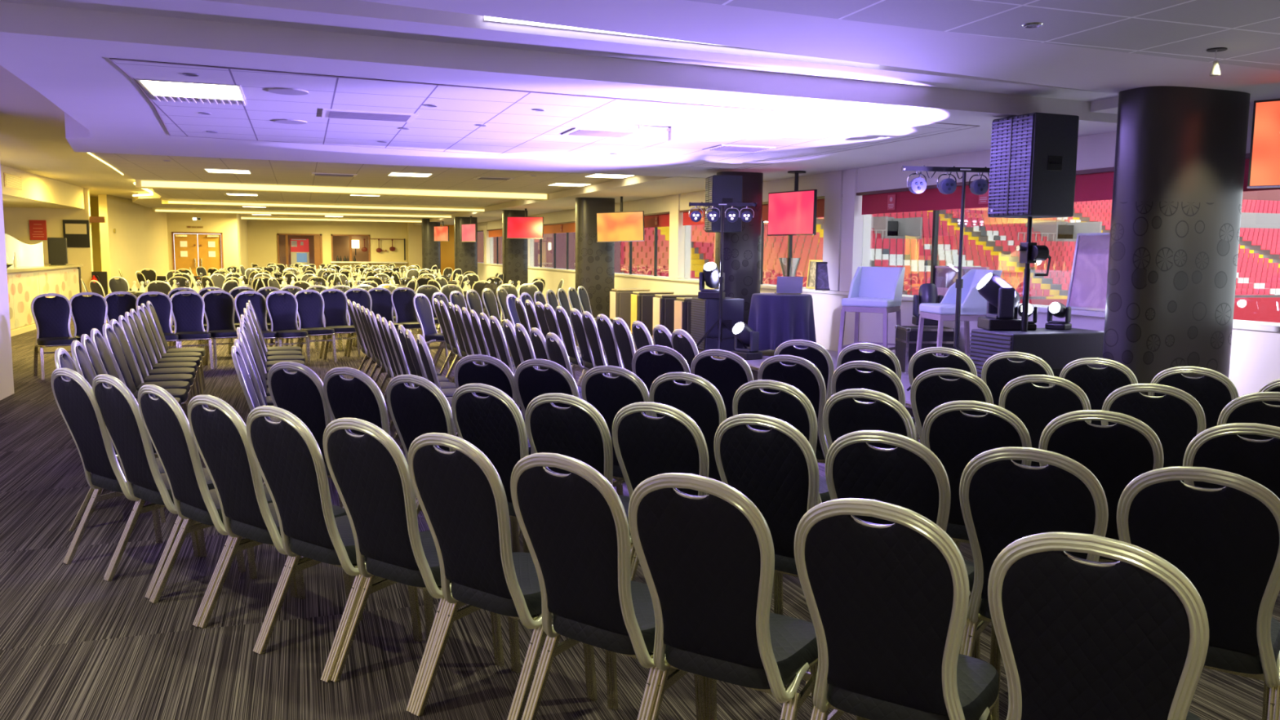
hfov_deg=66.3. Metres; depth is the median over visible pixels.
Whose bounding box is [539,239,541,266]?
trim
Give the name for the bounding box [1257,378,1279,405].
banquet chair
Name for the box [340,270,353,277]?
banquet chair
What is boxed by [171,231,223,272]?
door frame
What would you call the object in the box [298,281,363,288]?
tablecloth
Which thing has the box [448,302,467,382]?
banquet chair
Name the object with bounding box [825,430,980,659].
banquet chair
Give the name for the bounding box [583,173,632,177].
recessed light
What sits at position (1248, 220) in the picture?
fascia
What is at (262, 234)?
wall
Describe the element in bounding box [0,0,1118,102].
ceiling beam
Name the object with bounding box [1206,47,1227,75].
light
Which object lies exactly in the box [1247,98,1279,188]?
screen
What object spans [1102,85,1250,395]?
pillar
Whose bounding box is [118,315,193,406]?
banquet chair
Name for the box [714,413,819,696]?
banquet chair
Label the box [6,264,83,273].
countertop
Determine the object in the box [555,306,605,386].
banquet chair
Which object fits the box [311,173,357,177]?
ceiling vent
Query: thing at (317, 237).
trim
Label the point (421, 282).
banquet chair
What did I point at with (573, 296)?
banquet chair
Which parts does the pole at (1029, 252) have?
knob, crank handle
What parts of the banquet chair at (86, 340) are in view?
frame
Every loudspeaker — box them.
[704,174,742,232]
[987,112,1079,218]
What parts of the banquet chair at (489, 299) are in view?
frame, backrest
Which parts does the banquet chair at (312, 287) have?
backrest, frame, leg, leg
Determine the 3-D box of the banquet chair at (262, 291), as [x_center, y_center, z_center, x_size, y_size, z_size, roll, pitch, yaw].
[-5.415,-0.575,14.520,0.456,1.008,0.545,-4,8,-34]
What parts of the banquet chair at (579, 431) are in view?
handle trim, backrest, seat, leg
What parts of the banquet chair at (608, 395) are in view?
backrest, frame, seat, seat frame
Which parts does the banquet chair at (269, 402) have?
frame, backrest, seat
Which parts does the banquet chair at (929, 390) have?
handle trim, backrest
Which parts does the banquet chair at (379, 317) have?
backrest, frame, seat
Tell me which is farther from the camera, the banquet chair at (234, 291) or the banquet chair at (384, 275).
the banquet chair at (384, 275)
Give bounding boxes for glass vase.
[778,257,785,276]
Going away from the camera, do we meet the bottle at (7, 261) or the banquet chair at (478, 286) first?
the bottle at (7, 261)
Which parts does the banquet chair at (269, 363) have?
seat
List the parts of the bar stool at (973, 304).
leg, leg, seat rail, seat, leg, backrest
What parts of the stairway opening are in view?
dark doorway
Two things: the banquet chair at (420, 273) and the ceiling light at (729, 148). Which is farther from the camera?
the banquet chair at (420, 273)
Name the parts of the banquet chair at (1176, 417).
handle trim, frame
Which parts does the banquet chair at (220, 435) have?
handle trim, leg, backrest, frame, leg, seat, leg, leg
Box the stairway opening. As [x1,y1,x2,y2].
[1064,221,1102,239]
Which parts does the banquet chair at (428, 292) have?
frame, backrest, seat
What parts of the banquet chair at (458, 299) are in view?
backrest, frame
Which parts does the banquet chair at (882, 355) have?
backrest, frame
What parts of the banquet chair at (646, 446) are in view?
leg, handle trim, backrest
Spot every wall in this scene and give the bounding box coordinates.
[0,164,13,399]
[0,164,84,208]
[3,187,93,296]
[89,197,102,271]
[97,194,168,293]
[247,219,422,271]
[279,235,368,266]
[440,224,454,280]
[477,97,1279,396]
[1242,189,1279,205]
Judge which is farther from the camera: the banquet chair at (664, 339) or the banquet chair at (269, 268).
the banquet chair at (269, 268)
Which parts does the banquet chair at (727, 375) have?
frame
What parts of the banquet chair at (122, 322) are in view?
frame, backrest, seat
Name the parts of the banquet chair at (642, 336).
backrest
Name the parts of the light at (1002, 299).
yoke arm, yoke arm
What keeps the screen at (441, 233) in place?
hanging from the ceiling at (138, 166)
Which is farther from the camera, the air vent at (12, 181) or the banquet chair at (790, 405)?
the air vent at (12, 181)
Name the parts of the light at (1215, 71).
bulb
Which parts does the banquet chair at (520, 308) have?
frame, backrest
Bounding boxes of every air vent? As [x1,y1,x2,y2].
[3,172,22,190]
[321,108,417,122]
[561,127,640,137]
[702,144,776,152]
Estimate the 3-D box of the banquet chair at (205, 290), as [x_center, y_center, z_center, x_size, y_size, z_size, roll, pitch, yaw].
[-6.178,-0.553,14.254,0.456,1.008,0.545,-3,7,-31]
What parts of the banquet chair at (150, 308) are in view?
frame, backrest, seat, leg, leg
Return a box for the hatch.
[62,219,90,247]
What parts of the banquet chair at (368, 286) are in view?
leg, backrest, frame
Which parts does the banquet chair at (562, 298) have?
frame, backrest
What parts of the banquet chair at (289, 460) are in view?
handle trim, leg, backrest, frame, seat, leg, seat frame, leg, leg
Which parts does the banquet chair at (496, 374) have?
backrest, frame, leg, seat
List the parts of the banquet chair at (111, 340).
frame, backrest, seat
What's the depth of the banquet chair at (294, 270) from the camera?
28.54 m
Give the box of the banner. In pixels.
[1062,297,1279,323]
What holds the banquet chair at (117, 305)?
on the floor
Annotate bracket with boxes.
[638,125,679,142]
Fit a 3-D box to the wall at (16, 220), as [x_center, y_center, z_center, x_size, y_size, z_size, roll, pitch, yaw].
[-15.203,-2.551,22.651,4.480,2.950,0.200,-2,7,-19]
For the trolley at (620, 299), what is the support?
on the floor
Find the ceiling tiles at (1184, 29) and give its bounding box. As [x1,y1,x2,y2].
[686,0,1279,70]
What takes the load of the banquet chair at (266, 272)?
on the floor
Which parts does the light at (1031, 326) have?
yoke arm, yoke arm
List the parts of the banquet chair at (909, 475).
handle trim, backrest, frame, seat, leg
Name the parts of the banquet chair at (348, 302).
backrest, leg, leg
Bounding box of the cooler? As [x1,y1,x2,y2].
[290,252,309,265]
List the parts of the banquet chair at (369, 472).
leg, handle trim, backrest, frame, seat frame, seat, leg, leg, leg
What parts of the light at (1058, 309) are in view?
yoke arm, yoke arm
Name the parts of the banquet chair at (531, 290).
backrest, frame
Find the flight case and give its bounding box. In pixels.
[894,324,955,375]
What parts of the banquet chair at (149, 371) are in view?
frame, backrest, seat, leg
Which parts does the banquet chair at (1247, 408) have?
frame, backrest, handle trim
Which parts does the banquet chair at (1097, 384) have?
frame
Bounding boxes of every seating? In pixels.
[1062,199,1279,295]
[1066,217,1279,294]
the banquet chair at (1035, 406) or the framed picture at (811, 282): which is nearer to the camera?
the banquet chair at (1035, 406)
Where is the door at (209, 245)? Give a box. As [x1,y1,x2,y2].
[197,234,222,275]
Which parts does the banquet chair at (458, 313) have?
backrest, frame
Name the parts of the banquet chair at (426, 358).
backrest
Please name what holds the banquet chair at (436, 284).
on the floor
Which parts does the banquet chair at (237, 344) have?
frame, backrest, seat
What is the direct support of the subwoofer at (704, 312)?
on the stage platform
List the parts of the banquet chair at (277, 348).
frame, backrest, seat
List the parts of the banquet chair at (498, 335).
backrest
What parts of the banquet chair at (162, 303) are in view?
backrest, seat, leg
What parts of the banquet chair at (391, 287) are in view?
frame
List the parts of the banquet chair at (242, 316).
backrest, seat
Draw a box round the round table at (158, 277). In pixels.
[156,275,203,284]
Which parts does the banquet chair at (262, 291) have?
seat, backrest, frame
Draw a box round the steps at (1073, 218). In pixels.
[1069,217,1102,232]
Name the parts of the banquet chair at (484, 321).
backrest, frame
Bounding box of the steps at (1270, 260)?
[1240,245,1279,271]
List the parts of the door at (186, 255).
pane, pane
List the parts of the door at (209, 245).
pane, pane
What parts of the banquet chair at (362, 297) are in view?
leg, backrest, frame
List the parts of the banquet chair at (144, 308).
frame, backrest, seat, leg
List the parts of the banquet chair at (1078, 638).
handle trim, seat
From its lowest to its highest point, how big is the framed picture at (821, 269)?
0.379 m
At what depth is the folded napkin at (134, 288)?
18.07 m
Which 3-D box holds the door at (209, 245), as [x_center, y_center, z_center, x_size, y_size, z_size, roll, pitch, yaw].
[-14.980,-3.364,34.157,0.730,2.030,0.110,-2,7,-19]
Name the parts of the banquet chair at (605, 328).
backrest, seat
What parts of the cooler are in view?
glass door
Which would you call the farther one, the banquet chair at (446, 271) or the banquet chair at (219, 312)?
the banquet chair at (446, 271)
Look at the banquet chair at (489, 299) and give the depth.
14.89 m
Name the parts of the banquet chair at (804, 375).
backrest, seat frame, seat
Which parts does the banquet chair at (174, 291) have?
backrest, frame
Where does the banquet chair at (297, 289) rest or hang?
on the floor
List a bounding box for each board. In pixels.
[4,233,44,266]
[91,271,107,296]
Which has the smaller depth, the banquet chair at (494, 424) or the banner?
the banquet chair at (494, 424)
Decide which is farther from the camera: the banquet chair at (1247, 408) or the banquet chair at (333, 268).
the banquet chair at (333, 268)
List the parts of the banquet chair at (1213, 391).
handle trim, frame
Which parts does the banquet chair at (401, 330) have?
frame, backrest, seat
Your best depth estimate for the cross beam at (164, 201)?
25.90 m
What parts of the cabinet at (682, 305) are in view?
panel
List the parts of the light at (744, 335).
yoke arm, yoke arm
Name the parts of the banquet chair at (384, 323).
leg, backrest, frame, seat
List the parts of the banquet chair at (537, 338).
backrest, frame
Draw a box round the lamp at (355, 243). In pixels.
[351,240,359,255]
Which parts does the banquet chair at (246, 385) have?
frame, backrest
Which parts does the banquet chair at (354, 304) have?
backrest, leg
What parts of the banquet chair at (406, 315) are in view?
backrest, frame, seat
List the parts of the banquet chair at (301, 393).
backrest, frame, seat, leg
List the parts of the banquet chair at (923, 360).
backrest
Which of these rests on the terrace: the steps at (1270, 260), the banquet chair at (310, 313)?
the steps at (1270, 260)
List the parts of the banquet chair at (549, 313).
backrest, frame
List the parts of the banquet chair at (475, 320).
frame, backrest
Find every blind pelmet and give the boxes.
[488,229,502,237]
[543,222,575,234]
[644,213,669,227]
[682,199,824,225]
[861,158,1279,214]
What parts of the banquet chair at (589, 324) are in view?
backrest, frame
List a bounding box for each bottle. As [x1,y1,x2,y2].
[5,252,8,263]
[13,252,17,267]
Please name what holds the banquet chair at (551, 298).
on the floor
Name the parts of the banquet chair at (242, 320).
backrest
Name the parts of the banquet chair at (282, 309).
leg, leg, frame, backrest, seat, seat frame, cross rail, leg, leg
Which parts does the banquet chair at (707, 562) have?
leg, handle trim, backrest, leg, seat, seat frame, leg, cross rail, leg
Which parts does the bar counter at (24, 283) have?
panel, panel, panel, panel, post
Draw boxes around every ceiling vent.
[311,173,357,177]
[474,176,514,180]
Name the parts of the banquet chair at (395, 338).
frame, backrest, seat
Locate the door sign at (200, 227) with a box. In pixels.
[186,226,203,228]
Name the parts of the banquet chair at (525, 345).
backrest, frame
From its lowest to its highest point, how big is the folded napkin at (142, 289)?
0.200 m
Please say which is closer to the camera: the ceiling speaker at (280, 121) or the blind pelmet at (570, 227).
the ceiling speaker at (280, 121)
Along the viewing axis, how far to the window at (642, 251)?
20.41 m
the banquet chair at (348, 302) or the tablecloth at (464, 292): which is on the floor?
the banquet chair at (348, 302)
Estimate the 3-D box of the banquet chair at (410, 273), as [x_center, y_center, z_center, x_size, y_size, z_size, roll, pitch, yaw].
[-6.871,-2.213,29.268,0.424,1.003,0.575,2,7,16]
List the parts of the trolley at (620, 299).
panel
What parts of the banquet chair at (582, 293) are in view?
frame, backrest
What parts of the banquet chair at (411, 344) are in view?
frame, backrest, seat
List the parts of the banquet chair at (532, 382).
backrest, frame, leg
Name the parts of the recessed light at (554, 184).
frame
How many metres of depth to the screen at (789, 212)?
12.93 m
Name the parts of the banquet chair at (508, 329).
backrest, frame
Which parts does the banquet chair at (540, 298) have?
frame, backrest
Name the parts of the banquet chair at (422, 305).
frame, backrest, leg, seat, leg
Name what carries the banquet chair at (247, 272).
on the floor
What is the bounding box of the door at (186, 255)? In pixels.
[173,233,198,275]
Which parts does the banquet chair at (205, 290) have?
backrest, frame, leg, leg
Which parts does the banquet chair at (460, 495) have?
leg, handle trim, backrest, frame, seat, leg, seat frame, leg, leg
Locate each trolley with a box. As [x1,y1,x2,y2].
[609,288,649,329]
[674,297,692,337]
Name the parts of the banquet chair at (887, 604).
leg, leg, handle trim, backrest, seat frame, seat, leg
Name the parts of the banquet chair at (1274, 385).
frame, backrest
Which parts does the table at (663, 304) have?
panel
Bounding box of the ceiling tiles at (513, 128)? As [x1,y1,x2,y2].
[111,59,974,168]
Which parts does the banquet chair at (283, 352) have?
seat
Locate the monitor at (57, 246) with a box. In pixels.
[47,237,67,264]
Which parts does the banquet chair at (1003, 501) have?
leg, seat, seat frame, leg, handle trim, backrest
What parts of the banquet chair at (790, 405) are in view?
handle trim, backrest, frame, seat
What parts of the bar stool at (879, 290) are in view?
leg, leg, seat, seat rail, backrest, leg, leg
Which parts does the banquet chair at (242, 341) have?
frame, backrest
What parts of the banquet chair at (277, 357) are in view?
frame, backrest, seat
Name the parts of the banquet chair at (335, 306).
leg, leg, backrest, frame, seat, seat frame, cross rail, leg, leg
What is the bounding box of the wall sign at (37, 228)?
[29,219,47,239]
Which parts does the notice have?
paper panel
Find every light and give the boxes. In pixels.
[136,79,245,106]
[182,72,199,76]
[198,112,211,114]
[204,168,251,173]
[226,193,258,195]
[349,194,377,195]
[386,172,432,177]
[399,127,409,129]
[424,104,437,106]
[475,124,487,126]
[484,16,747,48]
[532,108,545,111]
[547,182,591,186]
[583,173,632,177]
[697,262,724,299]
[730,322,762,359]
[911,283,943,325]
[977,272,1021,330]
[1013,302,1037,330]
[1022,22,1043,27]
[1044,302,1071,330]
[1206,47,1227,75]
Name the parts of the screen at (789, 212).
ceiling plate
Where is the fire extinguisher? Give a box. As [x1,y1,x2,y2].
[90,272,99,283]
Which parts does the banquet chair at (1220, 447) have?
frame, backrest, handle trim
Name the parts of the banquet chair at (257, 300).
backrest, seat, leg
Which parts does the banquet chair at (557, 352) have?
backrest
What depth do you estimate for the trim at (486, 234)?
37.27 m
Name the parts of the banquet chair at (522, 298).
backrest, frame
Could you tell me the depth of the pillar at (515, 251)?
26.30 m
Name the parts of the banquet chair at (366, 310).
backrest, frame, leg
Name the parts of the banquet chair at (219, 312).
leg, leg, backrest, frame, seat, seat frame, cross rail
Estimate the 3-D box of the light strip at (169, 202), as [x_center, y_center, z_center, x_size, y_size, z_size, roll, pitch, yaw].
[-8.072,-4.079,26.046,8.067,0.055,0.026,-2,7,-22]
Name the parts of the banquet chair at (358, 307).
backrest, frame, leg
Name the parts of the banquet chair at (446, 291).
backrest, frame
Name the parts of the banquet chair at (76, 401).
leg, backrest, frame, leg, seat, leg, leg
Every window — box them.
[477,231,484,262]
[489,236,502,264]
[529,231,575,270]
[614,226,669,277]
[684,217,823,288]
[862,207,1277,324]
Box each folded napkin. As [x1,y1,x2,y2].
[131,280,137,291]
[139,280,145,292]
[172,279,177,288]
[192,280,199,291]
[196,279,202,289]
[205,280,210,290]
[239,276,243,286]
[281,276,287,286]
[290,276,294,285]
[328,280,333,288]
[350,274,354,281]
[355,273,360,280]
[389,277,394,284]
[462,280,468,290]
[515,280,520,289]
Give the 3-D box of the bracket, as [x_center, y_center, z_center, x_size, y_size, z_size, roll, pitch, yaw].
[0.157,-1.945,8.401,0.350,0.120,0.080,-2,7,-19]
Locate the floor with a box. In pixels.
[0,310,1279,719]
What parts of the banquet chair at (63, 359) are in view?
backrest, leg, frame, seat, leg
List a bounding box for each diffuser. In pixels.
[140,80,242,100]
[351,195,377,195]
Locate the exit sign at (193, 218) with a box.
[191,217,201,220]
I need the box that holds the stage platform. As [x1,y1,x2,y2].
[697,346,915,424]
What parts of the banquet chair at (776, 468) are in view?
handle trim, backrest, frame, leg, seat frame, seat, leg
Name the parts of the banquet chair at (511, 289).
backrest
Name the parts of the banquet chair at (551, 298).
frame, backrest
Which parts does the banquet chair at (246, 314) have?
frame, backrest, seat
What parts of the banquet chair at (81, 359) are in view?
frame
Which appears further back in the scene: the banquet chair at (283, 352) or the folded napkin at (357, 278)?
the folded napkin at (357, 278)
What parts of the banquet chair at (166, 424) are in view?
leg, backrest, frame, leg, seat, leg, leg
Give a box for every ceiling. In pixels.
[0,1,1117,225]
[0,65,154,199]
[93,152,634,219]
[358,0,1279,114]
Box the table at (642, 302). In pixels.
[631,291,674,335]
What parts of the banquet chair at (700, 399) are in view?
handle trim, frame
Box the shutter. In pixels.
[65,223,86,234]
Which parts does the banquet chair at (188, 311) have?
backrest, frame, seat, seat frame, cross rail, leg, leg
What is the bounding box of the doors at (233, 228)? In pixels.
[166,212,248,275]
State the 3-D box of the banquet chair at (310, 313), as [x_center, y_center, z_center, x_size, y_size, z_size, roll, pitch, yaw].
[-4.529,-0.471,13.656,0.456,1.008,0.545,-4,8,-38]
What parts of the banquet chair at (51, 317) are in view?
leg, leg, backrest, frame, seat frame, seat, cross rail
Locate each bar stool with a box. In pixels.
[835,266,905,368]
[915,269,1002,356]
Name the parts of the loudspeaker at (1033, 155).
handle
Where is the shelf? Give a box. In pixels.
[330,261,407,263]
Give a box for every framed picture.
[805,259,822,288]
[814,262,831,290]
[934,266,986,296]
[1066,232,1110,311]
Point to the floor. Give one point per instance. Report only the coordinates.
(76, 643)
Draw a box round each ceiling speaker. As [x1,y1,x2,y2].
[268,88,308,95]
[274,119,306,124]
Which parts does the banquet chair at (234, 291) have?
seat, backrest, frame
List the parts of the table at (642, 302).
panel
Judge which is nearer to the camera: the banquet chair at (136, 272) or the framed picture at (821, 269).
the framed picture at (821, 269)
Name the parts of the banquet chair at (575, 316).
backrest, frame, seat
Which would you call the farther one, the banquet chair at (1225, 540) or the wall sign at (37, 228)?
the wall sign at (37, 228)
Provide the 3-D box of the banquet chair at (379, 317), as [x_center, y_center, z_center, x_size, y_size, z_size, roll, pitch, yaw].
[-2.085,0.085,8.839,0.545,1.008,0.456,-2,7,-22]
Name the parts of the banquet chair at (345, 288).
leg, leg, frame, backrest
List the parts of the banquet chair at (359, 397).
handle trim, backrest, frame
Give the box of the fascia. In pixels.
[1240,212,1279,232]
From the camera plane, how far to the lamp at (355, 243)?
44.29 m
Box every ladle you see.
[361,238,367,252]
[376,239,382,252]
[389,239,395,251]
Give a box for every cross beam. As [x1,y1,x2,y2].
[135,179,548,200]
[151,207,453,218]
[161,198,484,212]
[240,215,421,222]
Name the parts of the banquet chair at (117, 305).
frame, backrest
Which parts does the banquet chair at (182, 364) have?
frame, backrest, seat, leg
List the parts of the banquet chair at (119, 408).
leg, backrest, frame, leg, seat, leg, leg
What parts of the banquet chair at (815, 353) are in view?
backrest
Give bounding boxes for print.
[808,261,818,287]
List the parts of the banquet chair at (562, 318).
backrest, frame, leg, seat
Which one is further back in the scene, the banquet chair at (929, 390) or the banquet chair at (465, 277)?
the banquet chair at (465, 277)
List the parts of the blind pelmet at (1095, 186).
printed panel, printed panel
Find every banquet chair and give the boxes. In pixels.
[31,293,76,379]
[50,368,199,581]
[54,347,165,531]
[69,292,107,359]
[71,340,96,387]
[80,278,89,296]
[80,333,110,386]
[88,280,106,323]
[90,328,182,408]
[92,373,245,598]
[102,323,188,412]
[104,291,137,371]
[107,276,129,295]
[109,319,191,420]
[118,269,139,290]
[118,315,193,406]
[124,311,195,399]
[129,308,197,396]
[135,271,140,288]
[135,291,179,348]
[136,271,146,288]
[136,306,200,395]
[137,384,297,626]
[140,268,156,283]
[141,302,202,395]
[146,280,172,296]
[146,301,205,394]
[165,270,182,280]
[167,287,204,359]
[168,275,190,290]
[169,290,213,368]
[172,272,191,288]
[177,268,191,275]
[187,394,351,653]
[195,266,207,278]
[197,286,233,356]
[200,275,214,290]
[202,289,238,368]
[207,267,217,275]
[210,273,226,288]
[212,270,227,275]
[222,276,239,286]
[222,280,238,293]
[225,272,240,279]
[226,266,239,275]
[228,286,255,338]
[231,346,266,485]
[234,290,278,346]
[234,338,280,422]
[236,327,273,405]
[237,332,274,417]
[239,265,244,275]
[240,314,297,380]
[240,318,268,387]
[240,322,270,396]
[243,307,305,367]
[244,268,257,278]
[244,311,297,373]
[246,302,302,356]
[246,305,305,363]
[246,405,422,682]
[248,271,259,284]
[248,300,302,352]
[251,276,271,291]
[253,272,272,279]
[253,278,259,291]
[257,270,272,277]
[257,286,293,347]
[263,266,274,274]
[265,290,311,366]
[267,265,279,272]
[267,277,280,290]
[267,361,344,508]
[275,263,285,272]
[280,285,317,352]
[282,271,291,276]
[284,268,297,275]
[284,272,297,285]
[293,280,311,289]
[294,288,337,362]
[299,273,315,284]
[302,265,311,272]
[302,270,313,275]
[305,266,316,274]
[305,284,342,351]
[306,275,319,282]
[308,276,326,288]
[316,268,327,277]
[319,288,360,361]
[321,270,337,280]
[322,417,504,711]
[323,367,408,463]
[326,273,342,288]
[328,266,337,275]
[328,284,356,351]
[331,265,341,273]
[336,275,343,288]
[338,273,350,287]
[340,266,353,273]
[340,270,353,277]
[343,288,372,359]
[346,299,371,373]
[351,284,376,346]
[352,301,376,377]
[354,266,365,274]
[356,303,381,381]
[360,280,377,288]
[360,306,386,383]
[361,268,373,277]
[364,271,377,279]
[364,276,383,285]
[364,308,408,396]
[368,287,403,334]
[369,265,379,271]
[369,311,409,408]
[372,268,385,273]
[373,273,391,284]
[376,284,396,322]
[376,314,440,423]
[381,317,448,438]
[382,271,393,280]
[386,374,519,552]
[387,320,456,448]
[388,263,395,269]
[391,266,399,271]
[391,272,400,284]
[391,287,430,352]
[393,271,402,284]
[397,324,456,397]
[400,266,406,275]
[404,280,417,332]
[404,328,452,406]
[406,268,418,279]
[408,266,419,271]
[408,432,597,719]
[411,278,417,291]
[413,277,436,327]
[413,293,459,372]
[415,284,440,344]
[416,333,458,436]
[417,276,434,288]
[418,268,431,273]
[418,271,429,277]
[422,273,435,279]
[426,279,440,331]
[431,265,437,271]
[431,292,455,366]
[433,297,460,376]
[435,276,448,288]
[439,300,462,382]
[440,284,464,342]
[443,266,453,280]
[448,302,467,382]
[449,290,467,362]
[451,383,529,552]
[452,268,462,280]
[453,304,490,363]
[453,354,530,535]
[456,274,463,285]
[460,275,468,289]
[461,306,512,364]
[462,271,475,275]
[465,273,479,288]
[466,288,508,349]
[470,309,515,366]
[471,280,489,309]
[479,312,515,373]
[481,288,513,355]
[483,282,507,319]
[484,276,502,285]
[489,315,515,375]
[496,284,519,322]
[496,287,511,349]
[497,272,503,280]
[502,319,525,424]
[506,293,520,328]
[510,453,706,719]
[514,359,623,533]
[515,297,536,359]
[515,323,581,392]
[518,283,541,329]
[520,292,562,337]
[524,299,573,377]
[524,392,635,568]
[529,277,546,293]
[530,327,582,399]
[531,280,544,293]
[533,290,574,341]
[534,301,579,384]
[543,303,581,368]
[545,332,573,377]
[546,289,577,346]
[555,279,563,302]
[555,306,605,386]
[557,288,574,334]
[567,287,596,346]
[569,308,622,386]
[577,285,613,323]
[581,365,652,487]
[582,311,624,376]
[595,314,623,377]
[612,317,635,372]
[612,401,709,581]
[628,472,817,719]
[631,320,655,353]
[631,345,691,393]
[648,372,726,494]
[653,324,672,354]
[671,328,698,370]
[690,349,754,418]
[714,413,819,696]
[732,379,831,599]
[757,355,829,463]
[773,339,834,402]
[794,497,999,719]
[822,388,915,448]
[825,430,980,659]
[831,360,905,407]
[836,342,914,423]
[907,346,977,441]
[910,368,993,444]
[921,400,1031,550]
[959,446,1108,692]
[981,351,1054,405]
[987,532,1208,719]
[998,374,1091,466]
[1038,409,1164,562]
[1059,357,1137,425]
[1101,383,1205,482]
[1116,466,1279,719]
[1148,366,1239,429]
[1182,422,1279,591]
[1217,391,1279,439]
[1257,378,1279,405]
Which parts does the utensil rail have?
rod, post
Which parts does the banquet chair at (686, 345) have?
backrest, frame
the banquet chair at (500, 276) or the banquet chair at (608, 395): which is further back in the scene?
the banquet chair at (500, 276)
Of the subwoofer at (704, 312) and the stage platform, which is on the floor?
the stage platform
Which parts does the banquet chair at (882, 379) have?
backrest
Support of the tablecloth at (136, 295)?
on the round table
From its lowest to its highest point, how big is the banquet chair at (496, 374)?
1.008 m
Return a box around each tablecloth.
[119,290,182,297]
[220,284,293,290]
[244,277,300,284]
[274,272,302,277]
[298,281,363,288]
[353,278,412,284]
[394,284,406,290]
[447,280,481,288]
[463,291,472,314]
[744,293,816,351]
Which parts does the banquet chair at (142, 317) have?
frame, backrest, seat, leg, leg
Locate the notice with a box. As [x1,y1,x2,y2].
[290,239,309,259]
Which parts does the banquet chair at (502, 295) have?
frame, backrest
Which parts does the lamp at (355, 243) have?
lamp shade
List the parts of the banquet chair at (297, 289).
backrest, frame, leg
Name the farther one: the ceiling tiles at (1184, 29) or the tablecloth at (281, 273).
the tablecloth at (281, 273)
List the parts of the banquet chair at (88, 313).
backrest, frame, seat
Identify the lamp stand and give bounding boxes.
[688,201,760,356]
[901,165,990,391]
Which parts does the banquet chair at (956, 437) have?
leg, seat, seat frame, handle trim, backrest, frame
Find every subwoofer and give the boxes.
[690,297,744,351]
[968,328,1103,378]
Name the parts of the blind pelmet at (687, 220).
printed panel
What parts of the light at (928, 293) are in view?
yoke arm, yoke arm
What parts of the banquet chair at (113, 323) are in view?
frame, backrest, seat, leg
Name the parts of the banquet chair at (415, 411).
leg, backrest, frame, leg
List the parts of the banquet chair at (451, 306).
backrest, frame, seat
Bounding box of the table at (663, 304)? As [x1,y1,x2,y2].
[652,293,697,338]
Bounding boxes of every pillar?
[421,218,440,273]
[453,217,477,275]
[502,209,528,287]
[575,197,614,318]
[714,171,763,324]
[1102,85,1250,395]
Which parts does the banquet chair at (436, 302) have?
backrest, frame, leg, seat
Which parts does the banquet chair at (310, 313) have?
backrest, frame, seat, seat frame, cross rail, leg, leg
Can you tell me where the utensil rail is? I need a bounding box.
[366,238,405,260]
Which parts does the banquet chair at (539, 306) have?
frame, backrest, leg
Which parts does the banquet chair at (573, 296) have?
frame, backrest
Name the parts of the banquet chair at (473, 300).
frame, backrest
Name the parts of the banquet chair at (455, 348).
backrest, frame, leg, seat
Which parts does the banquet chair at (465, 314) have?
backrest, frame, seat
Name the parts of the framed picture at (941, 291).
frame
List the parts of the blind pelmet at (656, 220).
printed panel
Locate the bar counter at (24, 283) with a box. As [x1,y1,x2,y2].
[6,264,83,337]
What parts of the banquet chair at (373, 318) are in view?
backrest, frame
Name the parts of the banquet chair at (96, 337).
frame, backrest, seat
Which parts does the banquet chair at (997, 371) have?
frame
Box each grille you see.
[690,297,706,351]
[704,175,713,231]
[968,330,1012,378]
[987,113,1034,215]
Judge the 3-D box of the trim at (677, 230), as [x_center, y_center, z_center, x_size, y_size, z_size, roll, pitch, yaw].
[0.755,-2.337,18.547,0.255,1.560,0.460,-2,7,-19]
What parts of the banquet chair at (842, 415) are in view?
handle trim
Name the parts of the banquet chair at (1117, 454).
backrest, handle trim, frame, seat, seat frame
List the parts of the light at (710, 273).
yoke arm, yoke arm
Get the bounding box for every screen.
[434,221,448,241]
[462,216,476,241]
[506,208,543,239]
[595,196,644,242]
[767,170,817,235]
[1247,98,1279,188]
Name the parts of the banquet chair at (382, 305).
backrest, frame, seat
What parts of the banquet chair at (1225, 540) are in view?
handle trim, backrest, seat frame, seat, leg, leg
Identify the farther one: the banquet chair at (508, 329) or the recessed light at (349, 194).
the recessed light at (349, 194)
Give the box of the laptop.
[774,276,803,294]
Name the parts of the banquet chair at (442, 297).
leg, frame, backrest, leg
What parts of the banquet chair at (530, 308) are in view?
backrest, frame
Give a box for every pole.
[718,231,720,288]
[1016,217,1051,331]
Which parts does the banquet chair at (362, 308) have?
backrest, frame, leg, seat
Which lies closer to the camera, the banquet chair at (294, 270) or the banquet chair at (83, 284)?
the banquet chair at (83, 284)
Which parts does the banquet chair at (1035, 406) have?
handle trim, frame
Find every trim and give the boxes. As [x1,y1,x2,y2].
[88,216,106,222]
[108,57,980,168]
[277,233,322,271]
[330,234,370,264]
[477,153,1249,231]
[477,262,1279,332]
[483,222,489,262]
[496,236,497,263]
[528,239,529,266]
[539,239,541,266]
[553,233,555,268]
[566,232,567,269]
[629,241,631,274]
[653,226,656,275]
[668,194,684,278]
[760,220,762,284]
[786,235,791,276]
[822,170,843,290]
[839,168,863,291]
[929,210,937,284]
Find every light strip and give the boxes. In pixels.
[87,152,123,175]
[132,182,153,196]
[141,180,546,199]
[155,209,451,217]
[168,200,484,211]
[240,217,421,222]
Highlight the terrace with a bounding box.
[1062,200,1279,297]
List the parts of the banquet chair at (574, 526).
leg, handle trim, backrest, frame, seat, seat frame, leg, leg, leg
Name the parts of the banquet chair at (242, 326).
seat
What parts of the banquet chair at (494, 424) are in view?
handle trim, backrest, frame, seat, leg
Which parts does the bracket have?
arm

